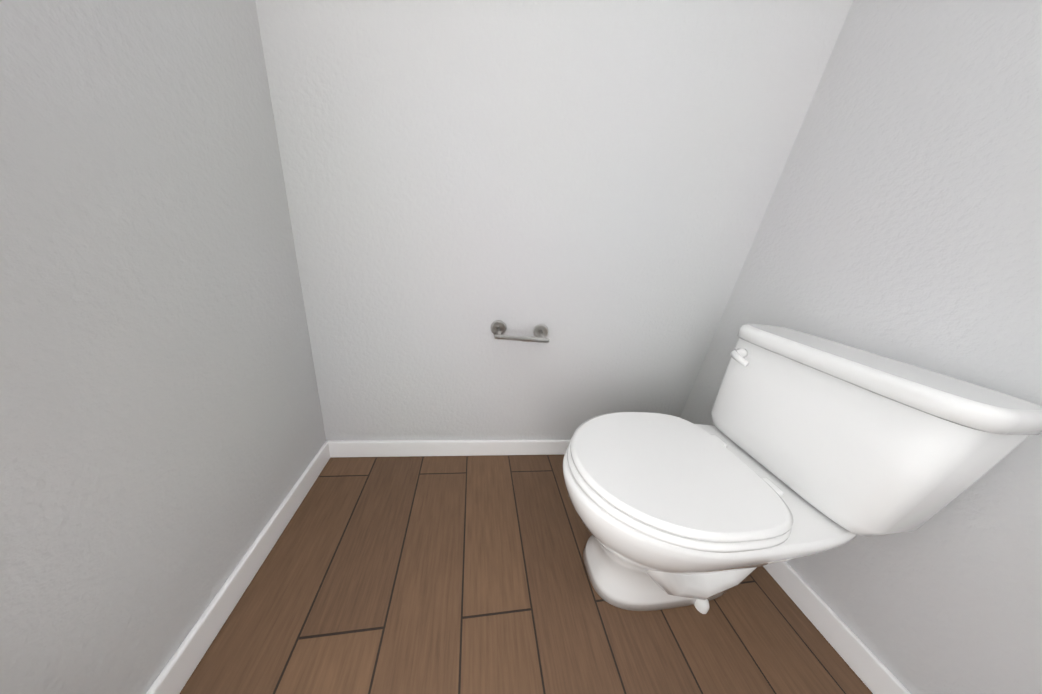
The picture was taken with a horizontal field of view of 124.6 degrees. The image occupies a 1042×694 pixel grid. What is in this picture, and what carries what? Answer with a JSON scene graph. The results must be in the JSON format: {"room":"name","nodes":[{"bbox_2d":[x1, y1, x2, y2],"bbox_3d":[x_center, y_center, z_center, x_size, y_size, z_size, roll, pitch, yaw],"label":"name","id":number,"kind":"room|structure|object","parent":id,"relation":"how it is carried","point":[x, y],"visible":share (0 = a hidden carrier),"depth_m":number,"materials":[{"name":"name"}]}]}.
{"room":"bathroom","nodes":[
{"label":"bathroom","id":0,"kind":"room"},
{"bbox_2d":[0,0,325,693],"bbox_3d":[-0.513,-0.358,-0.180,0.100,2.440,1.974,4,22,-11],"label":"wall","id":1,"kind":"structure","parent":0,"point":[162,437],"depth_m":0.43,"materials":[{"name":"grey paint"}]},
{"bbox_2d":[146,440,329,693],"bbox_3d":[-0.614,0.734,0.262,0.013,0.078,1.774,4,22,-11],"label":"baseboard","id":2,"kind":"structure","parent":1,"relation":"attached to","point":[175,674],"depth_m":0.63,"materials":[{"name":"white paint"}]},
{"bbox_2d":[180,454,872,693],"bbox_3d":[0.114,0.864,0.440,1.724,0.100,1.974,4,22,-11],"label":"floor","id":3,"kind":"structure","parent":0,"point":[428,575],"depth_m":0.71,"materials":[{"name":"brown wood"}]},
{"bbox_2d":[563,324,1041,613],"bbox_3d":[0.472,0.343,0.727,0.751,0.746,0.472,4,22,-11],"label":"toilet","id":4,"kind":"object","parent":3,"relation":"on","point":[807,444],"visible":1,"depth_m":0.59,"materials":[{"name":"white ceramic"}]},
{"bbox_2d":[255,0,852,439],"bbox_3d":[0.137,-0.665,0.830,1.724,2.440,0.100,4,22,-11],"label":"wall","id":5,"kind":"structure","parent":0,"point":[591,184],"depth_m":0.84,"materials":[{"name":"grey paint"}]},
{"bbox_2d":[327,440,569,457],"bbox_3d":[-0.010,0.445,1.210,1.524,0.078,0.013,4,22,-11],"label":"baseboard","id":6,"kind":"structure","parent":5,"relation":"attached to","point":[373,448],"depth_m":1.14,"materials":[{"name":"white paint"}]},
{"bbox_2d":[491,320,549,342],"bbox_3d":[0.002,-0.050,0.968,0.215,0.058,0.078,4,22,-11],"label":"toilet paper holder","id":7,"kind":"object","parent":5,"relation":"attached to","point":[499,328],"visible":1,"depth_m":0.97,"materials":[{"name":"silver metal"}]},
{"bbox_2d":[680,0,1041,693],"bbox_3d":[1.077,-0.255,0.134,0.100,2.440,1.974,4,22,-11],"label":"wall","id":8,"kind":"structure","parent":0,"point":[902,218],"depth_m":0.61,"materials":[{"name":"grey paint"}]},
{"bbox_2d":[763,562,910,693],"bbox_3d":[0.866,0.830,0.554,0.013,0.078,1.774,4,22,-11],"label":"baseboard","id":9,"kind":"structure","parent":8,"relation":"attached to","point":[874,674],"depth_m":0.72,"materials":[{"name":"white paint"}]}
]}

